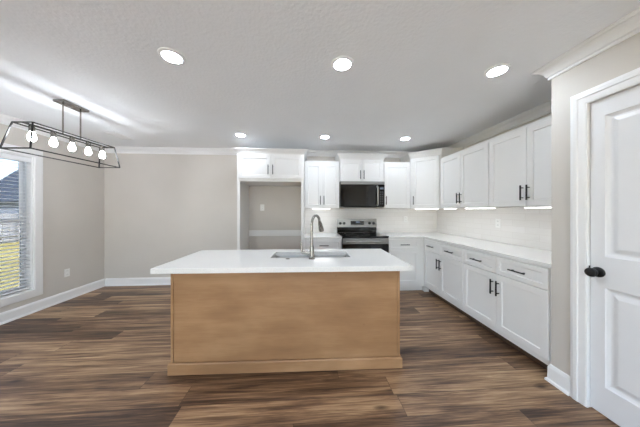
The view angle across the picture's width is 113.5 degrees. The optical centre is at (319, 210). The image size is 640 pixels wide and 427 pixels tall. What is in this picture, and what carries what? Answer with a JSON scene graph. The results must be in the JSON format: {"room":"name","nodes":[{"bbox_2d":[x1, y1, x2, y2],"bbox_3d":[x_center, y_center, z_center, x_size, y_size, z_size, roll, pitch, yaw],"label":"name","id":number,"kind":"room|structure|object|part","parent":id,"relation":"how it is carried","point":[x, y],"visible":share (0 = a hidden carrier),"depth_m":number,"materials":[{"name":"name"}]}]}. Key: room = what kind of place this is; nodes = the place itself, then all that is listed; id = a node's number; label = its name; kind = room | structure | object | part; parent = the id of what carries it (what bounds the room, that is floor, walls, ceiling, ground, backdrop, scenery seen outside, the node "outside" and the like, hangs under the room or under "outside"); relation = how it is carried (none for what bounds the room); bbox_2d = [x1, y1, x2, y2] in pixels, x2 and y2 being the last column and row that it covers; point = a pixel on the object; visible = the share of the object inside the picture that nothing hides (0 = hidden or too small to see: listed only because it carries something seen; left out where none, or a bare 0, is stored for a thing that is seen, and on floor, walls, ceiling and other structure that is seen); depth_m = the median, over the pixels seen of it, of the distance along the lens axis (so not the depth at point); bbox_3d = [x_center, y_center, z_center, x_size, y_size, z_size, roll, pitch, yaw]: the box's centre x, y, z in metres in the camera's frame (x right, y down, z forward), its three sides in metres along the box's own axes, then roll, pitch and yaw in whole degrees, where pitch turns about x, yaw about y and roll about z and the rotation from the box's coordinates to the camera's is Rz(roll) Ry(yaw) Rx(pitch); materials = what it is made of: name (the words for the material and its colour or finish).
{"room":"kitchen","nodes":[
{"label":"kitchen","id":0,"kind":"room"},
{"bbox_2d":[0,123,103,312],"bbox_3d":[-3.659,0.105,-0.052,0.150,2.450,7.550,0,0,-4],"label":"wall","id":1,"kind":"structure","parent":0,"point":[73,193],"depth_m":3.16,"materials":[{"name":"beige paint"}]},
{"bbox_2d":[0,142,42,307],"bbox_3d":[-3.793,0.165,2.281,0.172,1.938,1.133,0,0,-4],"label":"window","id":2,"kind":"structure","parent":1,"relation":"in","point":[35,184],"depth_m":2.74,"materials":[{"name":"white plastic"}]},
{"bbox_3d":[-3.828,-0.267,2.279,0.018,0.817,0.875,0,0,-4],"label":"sash","id":3,"kind":"part","parent":2,"relation":"part of","materials":[{"name":"white"}]},
{"bbox_3d":[-3.808,0.551,2.281,0.018,0.908,0.875,0,0,-4],"label":"sash","id":4,"kind":"part","parent":2,"relation":"part of","materials":[{"name":"clear glass"}]},
{"bbox_2d":[0,152,30,296],"bbox_3d":[-3.760,0.161,2.284,0.060,1.691,0.899,0,0,-4],"label":"window blind","id":5,"kind":"object","parent":2,"relation":"attached to","point":[2,155],"visible":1,"depth_m":2.60,"materials":[{"name":"white plastic"}]},
{"bbox_3d":[-3.760,0.996,2.284,0.052,0.020,0.899,0,0,-4],"label":"rail","id":6,"kind":"part","parent":5,"relation":"part of","materials":[{"name":"white plastic"}]},
{"bbox_3d":[-3.817,0.165,2.280,0.048,1.710,0.905,0,0,-4],"label":"frame","id":7,"kind":"part","parent":2,"relation":"part of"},
{"bbox_2d":[0,278,104,324],"bbox_3d":[-3.570,1.263,-0.047,0.028,0.134,7.550,0,0,-4],"label":"baseboard","id":8,"kind":"structure","parent":1,"relation":"attached to","point":[16,313],"depth_m":2.89,"materials":[{"name":"white wood"}]},
{"bbox_2d":[64,268,69,276],"bbox_3d":[-3.777,0.925,3.137,0.008,0.116,0.072,0,0,-4],"label":"wall outlet","id":9,"kind":"object","parent":1,"relation":"attached to","point":[66,271],"visible":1,"depth_m":3.13,"materials":[{"name":"white plastic"}]},
{"bbox_2d":[104,153,400,278],"bbox_3d":[-0.769,0.105,3.985,6.420,2.450,0.150,0,0,-4],"label":"wall","id":10,"kind":"structure","parent":0,"point":[160,209],"depth_m":3.80,"materials":[{"name":"beige paint"}]},
{"bbox_2d":[105,277,170,285],"bbox_3d":[-2.561,1.263,3.784,2.462,0.134,0.028,0,0,-4],"label":"baseboard","id":11,"kind":"structure","parent":10,"relation":"attached to","point":[150,280],"depth_m":3.74,"materials":[{"name":"white wood"}]},
{"bbox_2d":[304,161,338,207],"bbox_3d":[0.027,-0.452,3.760,0.607,0.816,0.376,0,0,-4],"label":"upper cabinet","id":12,"kind":"object","parent":10,"relation":"attached to","point":[321,178],"visible":0.99,"depth_m":3.61,"materials":[{"name":"white wood"}]},
{"bbox_3d":[-0.111,-0.436,3.610,0.287,0.778,0.019,0,0,-4],"label":"door","id":13,"kind":"part","parent":12,"relation":"part of","materials":[{"name":"white wood"}]},
{"bbox_3d":[0.182,-0.436,3.628,0.290,0.778,0.019,0,0,-4],"label":"door","id":14,"kind":"part","parent":12,"relation":"part of","materials":[{"name":"white wood"}]},
{"bbox_2d":[334,153,386,181],"bbox_3d":[0.719,-0.749,3.807,0.882,0.482,0.386,0,0,-4],"label":"upper cabinet","id":15,"kind":"object","parent":10,"relation":"attached to","point":[352,166],"visible":0.95,"depth_m":3.65,"materials":[{"name":"white wood"}]},
{"bbox_3d":[0.538,-0.698,3.650,0.375,0.371,0.019,0,0,-4],"label":"door","id":16,"kind":"part","parent":15,"relation":"part of","materials":[{"name":"white wood"}]},
{"bbox_3d":[0.719,-0.943,3.808,0.882,0.095,0.382,0,0,-4],"label":"crown","id":17,"kind":"part","parent":15,"relation":"part of","materials":[{"name":"white wood"}]},
{"bbox_2d":[339,181,384,207],"bbox_3d":[0.722,-0.283,3.758,0.760,0.442,0.458,0,0,-4],"label":"microwave","id":18,"kind":"object","parent":15,"relation":"attached to","point":[352,194],"visible":1,"depth_m":3.59,"materials":[{"name":"black glass"}]},
{"bbox_3d":[0.982,-0.257,3.577,0.032,0.348,0.064,0,0,-4],"label":"handle","id":19,"kind":"part","parent":18,"relation":"part of","materials":[{"name":"silver metal"}]},
{"bbox_3d":[1.059,-0.262,3.623,0.104,0.376,0.030,0,0,-4],"label":"control panel","id":20,"kind":"part","parent":18,"relation":"part of","materials":[{"name":"black glass"}]},
{"bbox_3d":[0.918,-0.698,3.674,0.375,0.371,0.019,0,0,-4],"label":"door","id":21,"kind":"part","parent":15,"relation":"part of","materials":[{"name":"white wood"}]},
{"bbox_2d":[305,209,436,232],"bbox_3d":[0.995,0.186,4.014,2.573,0.458,0.010,0,0,-4],"label":"wall tile","id":22,"kind":"structure","parent":10,"relation":"attached to","point":[388,220],"depth_m":4.02,"materials":[{"name":"white tile"}]},
{"bbox_2d":[377,162,409,208],"bbox_3d":[1.350,-0.452,3.842,0.484,0.816,0.376,0,0,-4],"label":"upper cabinet","id":23,"kind":"object","parent":10,"relation":"attached to","point":[396,175],"visible":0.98,"depth_m":3.70,"materials":[{"name":"white wood"}]},
{"bbox_2d":[399,148,463,208],"bbox_3d":[1.930,-0.529,3.724,0.761,0.972,0.703,0,0,-4],"label":"upper cabinet","id":24,"kind":"object","parent":10,"relation":"attached to","point":[425,166],"visible":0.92,"depth_m":3.56,"materials":[{"name":"white wood"}]},
{"bbox_3d":[1.786,-0.478,3.570,0.420,0.860,0.019,0,0,38],"label":"door","id":25,"kind":"part","parent":24,"relation":"part of","materials":[{"name":"white wood"}]},
{"bbox_3d":[1.861,-0.968,3.638,1.036,0.095,0.297,0,0,39],"label":"crown","id":26,"kind":"part","parent":24,"relation":"part of","materials":[{"name":"white wood"}]},
{"bbox_2d":[0,285,619,426],"bbox_3d":[-0.530,1.380,0.142,6.420,0.100,7.850,0,0,-4],"label":"floor","id":27,"kind":"structure","parent":0,"point":[100,357],"depth_m":1.64,"materials":[{"name":"brown wood"}]},
{"bbox_2d":[232,148,307,249],"bbox_3d":[-0.790,0.181,3.578,1.151,2.297,0.656,0,0,-4],"label":"surround","id":28,"kind":"object","parent":27,"relation":"on","point":[255,166],"visible":0.98,"depth_m":3.31,"materials":[{"name":"white wood"}]},
{"bbox_3d":[-1.290,0.435,3.576,0.043,1.790,0.598,0,0,-4],"label":"panel","id":29,"kind":"part","parent":28,"relation":"part of","materials":[{"name":"white wood"}]},
{"bbox_3d":[-1.018,-0.689,3.283,0.488,0.373,0.019,0,0,-4],"label":"door","id":30,"kind":"part","parent":28,"relation":"part of","materials":[{"name":"white wood"}]},
{"bbox_3d":[-0.790,-0.929,3.579,1.151,0.075,0.653,0,0,-4],"label":"crown","id":31,"kind":"part","parent":28,"relation":"part of","materials":[{"name":"white wood"}]},
{"bbox_3d":[-0.810,0.414,3.895,1.001,0.108,0.020,0,0,-4],"label":"rail","id":32,"kind":"part","parent":28,"relation":"part of","materials":[{"name":"white wood"}]},
{"bbox_3d":[-0.527,-0.689,3.313,0.488,0.373,0.019,0,0,-4],"label":"door","id":33,"kind":"part","parent":28,"relation":"part of","materials":[{"name":"white wood"}]},
{"bbox_3d":[-0.295,0.435,3.638,0.046,1.790,0.598,0,0,-4],"label":"panel","id":34,"kind":"part","parent":28,"relation":"part of","materials":[{"name":"white wood"}]},
{"bbox_2d":[167,255,401,375],"bbox_3d":[-0.276,0.892,1.966,1.920,0.876,0.481,0,0,-2],"label":"kitchen island","id":35,"kind":"object","parent":27,"relation":"on","point":[222,323],"visible":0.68,"depth_m":1.74,"materials":[{"name":"brown wood"}]},
{"bbox_3d":[-1.210,0.882,1.934,0.021,0.856,0.466,0,0,-2],"label":"panel","id":36,"kind":"part","parent":35,"relation":"part of","materials":[{"name":"brown wood"}]},
{"bbox_2d":[150,249,412,273],"bbox_3d":[-0.273,0.434,1.903,1.914,0.038,0.727,0,0,-2],"label":"island countertop","id":37,"kind":"structure","parent":35,"relation":"on","point":[357,260],"depth_m":1.65,"materials":[{"name":"white stone"}]},
{"bbox_2d":[274,255,346,257],"bbox_3d":[-0.086,0.545,2.007,0.733,0.185,0.295,0,0,-2],"label":"sink","id":38,"kind":"object","parent":37,"relation":"in","point":[277,256],"visible":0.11,"depth_m":2.13,"materials":[{"name":"silver metal"}]},
{"bbox_3d":[-0.270,0.544,1.999,0.365,0.183,0.295,0,0,-2],"label":"bowl","id":39,"kind":"part","parent":38,"relation":"part of","materials":[{"name":"silver metal"}]},
{"bbox_3d":[0.098,0.546,2.015,0.364,0.184,0.295,0,0,-2],"label":"bowl","id":40,"kind":"part","parent":38,"relation":"part of","materials":[{"name":"silver metal"}]},
{"bbox_2d":[301,214,323,259],"bbox_3d":[-0.044,0.223,1.872,0.097,0.383,0.270,0,0,43],"label":"faucet","id":41,"kind":"object","parent":37,"relation":"on","point":[320,226],"visible":1,"depth_m":1.80,"materials":[{"name":"silver metal"}]},
{"bbox_3d":[-0.126,0.319,1.808,0.083,0.108,0.030,0,0,-4],"label":"handle","id":42,"kind":"part","parent":41,"relation":"part of","materials":[{"name":"silver metal"}]},
{"bbox_3d":[0.657,0.882,2.013,0.021,0.856,0.466,0,0,-2],"label":"panel","id":43,"kind":"part","parent":35,"relation":"part of","materials":[{"name":"brown wood"}]},
{"bbox_2d":[304,239,341,248],"bbox_3d":[0.032,0.888,3.621,0.597,0.884,0.670,0,0,-4],"label":"base cabinet","id":44,"kind":"object","parent":27,"relation":"on","point":[317,243],"visible":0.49,"depth_m":3.33,"materials":[{"name":"white wood"}]},
{"bbox_2d":[304,233,341,238],"bbox_3d":[0.031,0.430,3.633,0.599,0.030,0.629,0,0,-4],"label":"countertop","id":45,"kind":"structure","parent":44,"relation":"on","point":[306,235],"depth_m":3.39,"materials":[{"name":"white stone"}]},
{"bbox_2d":[337,219,388,252],"bbox_3d":[0.712,0.741,3.633,0.752,1.178,0.710,0,0,-4],"label":"range","id":46,"kind":"object","parent":27,"relation":"on","point":[369,239],"visible":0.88,"depth_m":3.45,"materials":[{"name":"grey metal"}]},
{"bbox_2d":[337,232,388,237],"bbox_3d":[0.712,0.419,3.634,0.752,0.026,0.587,0,0,-4],"label":"cooktop","id":47,"kind":"object","parent":46,"relation":"in","point":[343,234],"depth_m":3.45,"materials":[{"name":"black glass"}]},
{"bbox_3d":[0.729,0.814,3.357,0.744,0.563,0.040,0,0,-4],"label":"oven door","id":48,"kind":"part","parent":46,"relation":"part of","materials":[{"name":"black glass"}]},
{"bbox_3d":[0.732,0.488,3.308,0.652,0.025,0.058,0,0,-4],"label":"handle","id":49,"kind":"part","parent":46,"relation":"part of","materials":[{"name":"silver metal"}]},
{"bbox_2d":[389,238,423,290],"bbox_3d":[1.394,0.888,3.706,0.606,0.884,0.670,0,0,-4],"label":"base cabinet","id":50,"kind":"object","parent":27,"relation":"on","point":[410,251],"visible":0.62,"depth_m":3.42,"materials":[{"name":"white wood"}]},
{"bbox_3d":[1.368,0.547,3.416,0.506,0.171,0.019,0,0,-4],"label":"drawer","id":51,"kind":"part","parent":50,"relation":"part of","materials":[{"name":"white wood"}]},
{"bbox_3d":[1.368,0.914,3.416,0.506,0.552,0.019,0,0,-4],"label":"door","id":52,"kind":"part","parent":50,"relation":"part of","materials":[{"name":"white wood"}]},
{"bbox_2d":[422,286,428,291],"bbox_3d":[2.003,0.888,3.774,0.610,0.884,0.610,0,0,-4],"label":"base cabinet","id":53,"kind":"object","parent":27,"relation":"on","point":[424,288],"visible":0.07,"depth_m":3.45,"materials":[{"name":"white wood"}]},
{"bbox_2d":[424,238,469,318],"bbox_3d":[2.018,0.888,3.028,0.670,0.884,0.875,0,0,-4],"label":"base cabinet","id":54,"kind":"object","parent":27,"relation":"on","point":[443,262],"visible":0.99,"depth_m":2.91,"materials":[{"name":"white wood"}]},
{"bbox_3d":[1.718,0.547,3.222,0.019,0.171,0.401,0,0,-4],"label":"drawer","id":55,"kind":"part","parent":54,"relation":"part of","materials":[{"name":"white wood"}]},
{"bbox_3d":[1.718,0.914,3.222,0.019,0.552,0.401,0,0,-4],"label":"door","id":56,"kind":"part","parent":54,"relation":"part of","materials":[{"name":"white wood"}]},
{"bbox_3d":[1.744,0.914,2.796,0.019,0.552,0.442,0,0,-4],"label":"door","id":57,"kind":"part","parent":54,"relation":"part of","materials":[{"name":"white wood"}]},
{"bbox_3d":[1.744,0.547,2.796,0.019,0.171,0.442,0,0,-4],"label":"drawer","id":58,"kind":"part","parent":54,"relation":"part of","materials":[{"name":"white wood"}]},
{"bbox_2d":[380,232,550,267],"bbox_3d":[1.749,0.430,2.844,1.213,0.030,2.418,0,0,-4],"label":"countertop","id":59,"kind":"structure","parent":54,"relation":"on","point":[541,257],"depth_m":2.44,"materials":[{"name":"white stone"}]},
{"bbox_2d":[463,248,550,369],"bbox_3d":[2.075,0.888,2.123,0.670,0.884,0.936,0,0,-4],"label":"base cabinet","id":60,"kind":"object","parent":27,"relation":"on","point":[509,298],"visible":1,"depth_m":1.97,"materials":[{"name":"white wood"}]},
{"bbox_3d":[1.772,0.914,2.346,0.019,0.552,0.447,0,0,-4],"label":"door","id":61,"kind":"part","parent":60,"relation":"part of","materials":[{"name":"white wood"}]},
{"bbox_3d":[1.772,0.547,2.346,0.019,0.171,0.447,0,0,-4],"label":"drawer","id":62,"kind":"part","parent":60,"relation":"part of","materials":[{"name":"white wood"}]},
{"bbox_3d":[1.756,0.773,2.151,0.037,0.150,0.011,0,0,-4],"label":"handle","id":63,"kind":"part","parent":60,"relation":"part of","materials":[{"name":"black metal"}]},
{"bbox_3d":[1.760,0.773,2.087,0.037,0.150,0.011,0,0,-4],"label":"handle","id":64,"kind":"part","parent":60,"relation":"part of","materials":[{"name":"black metal"}]},
{"bbox_3d":[1.801,0.547,1.891,0.019,0.171,0.455,0,0,-4],"label":"drawer","id":65,"kind":"part","parent":60,"relation":"part of","materials":[{"name":"white wood"}]},
{"bbox_3d":[1.801,0.914,1.891,0.019,0.552,0.455,0,0,-4],"label":"door","id":66,"kind":"part","parent":60,"relation":"part of","materials":[{"name":"white wood"}]},
{"bbox_2d":[0,0,639,151],"bbox_3d":[-0.530,-1.195,0.142,6.420,0.150,7.850,0,0,-4],"label":"ceiling","id":67,"kind":"structure","parent":0,"point":[262,70],"depth_m":1.62,"materials":[{"name":"white paint"}]},
{"bbox_2d":[0,99,119,167],"bbox_3d":[-2.633,-0.828,2.221,0.266,0.584,0.834,0,0,-1],"label":"chandelier","id":68,"kind":"object","parent":67,"relation":"hanging from","point":[31,136],"visible":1,"depth_m":2.14,"materials":[{"name":"dark bronze metal"},{"name":"glass"}]},
{"bbox_2d":[27,125,36,140],"bbox_3d":[-2.618,-0.702,1.908,0.054,0.144,0.054,0,0,-4],"label":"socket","id":69,"kind":"object","parent":68,"relation":"attached to","point":[29,126],"depth_m":1.90,"materials":[{"name":"glass"}]},
{"bbox_2d":[49,131,57,146],"bbox_3d":[-2.620,-0.702,2.064,0.054,0.144,0.054,0,0,-4],"label":"socket","id":70,"kind":"object","parent":68,"relation":"attached to","point":[53,134],"depth_m":2.05,"materials":[{"name":"glass"}]},
{"bbox_3d":[-2.633,-0.660,2.221,0.266,0.249,0.834,0,0,-1],"label":"cage frame","id":71,"kind":"part","parent":68,"relation":"part of","materials":[{"name":"brown metal"}]},
{"bbox_3d":[-2.622,-0.941,2.142,0.013,0.310,0.013,0,0,-1],"label":"rod","id":72,"kind":"part","parent":68,"relation":"part of","materials":[{"name":"silver metal"}]},
{"bbox_2d":[68,137,75,150],"bbox_3d":[-2.623,-0.702,2.221,0.054,0.144,0.054,0,0,-4],"label":"socket","id":73,"kind":"object","parent":68,"relation":"attached to","point":[71,147],"depth_m":2.21,"materials":[{"name":"glass"}]},
{"bbox_2d":[85,142,91,154],"bbox_3d":[-2.626,-0.702,2.378,0.054,0.144,0.054,0,0,-4],"label":"socket","id":74,"kind":"object","parent":68,"relation":"attached to","point":[88,144],"depth_m":2.37,"materials":[{"name":"glass"}]},
{"bbox_2d":[99,146,104,158],"bbox_3d":[-2.628,-0.702,2.535,0.054,0.144,0.054,0,0,-4],"label":"socket","id":75,"kind":"object","parent":68,"relation":"attached to","point":[102,148],"depth_m":2.52,"materials":[{"name":"glass"}]},
{"bbox_2d":[102,131,133,139],"bbox_3d":[-2.989,-1.115,3.120,0.170,0.010,0.320,0,0,-4],"label":"ceiling vent","id":76,"kind":"object","parent":67,"relation":"in","point":[115,134],"visible":1,"depth_m":3.10,"materials":[{"name":"grey plastic"}]},
{"bbox_2d":[157,47,185,64],"bbox_3d":[-1.071,-1.114,1.521,0.170,0.011,0.170,0,0,-4],"label":"recessed light","id":77,"kind":"object","parent":67,"relation":"in","point":[170,55],"visible":1,"depth_m":1.51,"materials":[{"name":"white plastic"}]},
{"bbox_2d":[235,133,246,136],"bbox_3d":[-1.169,-1.114,3.091,0.170,0.011,0.170,0,0,-4],"label":"recessed light","id":78,"kind":"object","parent":67,"relation":"in","point":[236,134],"visible":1,"depth_m":3.07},
{"bbox_2d":[319,135,329,138],"bbox_3d":[0.073,-1.114,3.169,0.170,0.011,0.170,0,0,-4],"label":"recessed light","id":79,"kind":"object","parent":67,"relation":"in","point":[320,136],"visible":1,"depth_m":3.15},
{"bbox_2d":[331,55,353,71],"bbox_3d":[0.171,-1.114,1.599,0.170,0.011,0.170,0,0,-4],"label":"recessed light","id":80,"kind":"object","parent":67,"relation":"in","point":[340,63],"visible":1,"depth_m":1.59,"materials":[{"name":"white plastic"}]},
{"bbox_2d":[399,136,410,140],"bbox_3d":[1.316,-1.114,3.246,0.170,0.011,0.170,0,0,-4],"label":"recessed light","id":81,"kind":"object","parent":67,"relation":"in","point":[406,137],"visible":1,"depth_m":3.23,"materials":[{"name":"white plastic"}]},
{"bbox_2d":[484,63,511,77],"bbox_3d":[1.414,-1.114,1.676,0.170,0.011,0.170,0,0,-4],"label":"recessed light","id":82,"kind":"object","parent":67,"relation":"in","point":[499,69],"visible":1,"depth_m":1.67,"materials":[{"name":"white plastic"}]},
{"bbox_2d":[441,113,550,244],"bbox_3d":[2.444,0.105,2.832,0.150,2.450,2.550,0,0,-4],"label":"wall","id":83,"kind":"structure","parent":0,"point":[549,114],"depth_m":2.64,"materials":[{"name":"beige paint"}]},
{"bbox_2d":[441,139,498,207],"bbox_3d":[2.149,-0.452,2.981,0.396,0.816,0.912,0,0,-4],"label":"upper cabinet","id":84,"kind":"object","parent":83,"relation":"attached to","point":[465,172],"visible":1,"depth_m":2.87,"materials":[{"name":"white wood"}]},
{"bbox_3d":[1.985,-0.436,3.201,0.019,0.778,0.435,0,0,-4],"label":"door","id":85,"kind":"part","parent":84,"relation":"part of","materials":[{"name":"white wood"}]},
{"bbox_3d":[2.013,-0.436,2.752,0.019,0.778,0.455,0,0,-4],"label":"door","id":86,"kind":"part","parent":84,"relation":"part of","materials":[{"name":"white wood"}]},
{"bbox_2d":[465,207,495,208],"bbox_3d":[2.056,-0.035,2.713,0.036,0.015,0.440,0,0,-4],"label":"light","id":87,"kind":"object","parent":84,"relation":"attached to","point":[476,207],"visible":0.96,"depth_m":2.65,"materials":[{"name":"white plastic"}]},
{"bbox_2d":[437,207,550,250],"bbox_3d":[2.360,0.186,2.887,0.010,0.458,2.429,0,0,-4],"label":"wall tile","id":88,"kind":"structure","parent":83,"relation":"attached to","point":[521,226],"depth_m":2.71,"materials":[{"name":"white tile"}]},
{"bbox_2d":[496,219,500,227],"bbox_3d":[2.357,0.165,2.782,0.008,0.116,0.072,0,0,-4],"label":"wall outlet","id":89,"kind":"object","parent":88,"relation":"attached to","point":[498,221],"visible":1,"depth_m":2.77,"materials":[{"name":"white plastic"}]},
{"bbox_2d":[489,115,550,206],"bbox_3d":[2.204,-0.452,2.094,0.396,0.816,0.863,0,0,-4],"label":"upper cabinet","id":90,"kind":"object","parent":83,"relation":"attached to","point":[519,158],"visible":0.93,"depth_m":2.13,"materials":[{"name":"white wood"}]},
{"bbox_3d":[2.041,-0.436,2.296,0.019,0.778,0.423,0,0,-4],"label":"door","id":91,"kind":"part","parent":90,"relation":"part of","materials":[{"name":"white wood"}]},
{"bbox_3d":[2.024,-0.180,2.111,0.037,0.150,0.011,0,0,-4],"label":"handle","id":92,"kind":"part","parent":90,"relation":"part of","materials":[{"name":"black metal"}]},
{"bbox_3d":[2.028,-0.180,2.051,0.037,0.150,0.011,0,0,-4],"label":"handle","id":93,"kind":"part","parent":90,"relation":"part of","materials":[{"name":"black metal"}]},
{"bbox_2d":[524,206,550,207],"bbox_3d":[2.105,-0.035,1.914,0.036,0.015,0.440,0,0,-4],"label":"light","id":94,"kind":"object","parent":90,"relation":"attached to","point":[528,206],"visible":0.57,"depth_m":2.00,"materials":[{"name":"white plastic"}]},
{"bbox_3d":[2.067,-0.436,1.871,0.019,0.778,0.419,0,0,-4],"label":"door","id":95,"kind":"part","parent":90,"relation":"part of","materials":[{"name":"white wood"}]},
{"bbox_2d":[551,32,639,375],"bbox_3d":[2.021,0.105,-0.916,0.120,2.450,5.120,0,0,-4],"label":"wall","id":96,"kind":"structure","parent":0,"point":[622,58],"depth_m":1.56,"materials":[{"name":"beige paint"}]},
{"bbox_2d":[0,7,639,157],"bbox_3d":[-0.530,-1.071,0.142,6.120,0.098,7.550,0,0,-4],"label":"trim","id":97,"kind":"structure","parent":96,"relation":"attached to","point":[627,26],"depth_m":2.39,"materials":[{"name":"white wood"}]},
{"bbox_2d":[544,364,569,395],"bbox_3d":[1.797,1.263,1.586,0.040,0.134,0.154,0,0,-4],"label":"baseboard","id":98,"kind":"structure","parent":96,"relation":"attached to","point":[556,377],"depth_m":1.58,"materials":[{"name":"white wood"}]},
{"bbox_2d":[570,67,639,426],"bbox_3d":[1.867,0.257,1.046,0.180,2.146,0.929,0,0,-4],"label":"door","id":99,"kind":"structure","parent":96,"relation":"in","point":[604,117],"depth_m":1.34,"materials":[{"name":"white wood"}]},
{"bbox_3d":[1.793,0.402,1.376,0.073,0.066,0.066,0,0,-4],"label":"knob","id":100,"kind":"part","parent":99,"relation":"part of","materials":[{"name":"black metal"}]},
{"label":"outside","id":101,"kind":"structure","parent":0,"visible":0},
{"bbox_2d":[0,226,18,290],"bbox_3d":[-47.711,1.730,12.062,86.260,0.200,150.000,0,0,-4],"label":"ground","id":102,"kind":"structure","parent":101,"point":[13,243],"depth_m":6.50,"materials":[{"name":"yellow plant"}]},
{"bbox_2d":[0,170,17,225],"bbox_3d":[-33.893,-1.470,29.453,6.000,6.200,15.600,0,0,-4],"label":"house","id":103,"kind":"structure","parent":102,"relation":"on","point":[3,182],"depth_m":22.22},
{"bbox_2d":[0,214,18,241],"bbox_3d":[-16.294,0.880,13.315,0.152,1.500,28.600,0,0,-4],"label":"fence","id":104,"kind":"object","parent":102,"relation":"on","point":[5,216],"visible":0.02,"depth_m":10.92,"materials":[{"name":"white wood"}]},
{"bbox_3d":[-16.135,0.880,11.270,0.089,1.500,0.100,0,0,-4],"label":"post","id":105,"kind":"part","parent":104,"relation":"part of","materials":[{"name":"white wood"}]}
]}

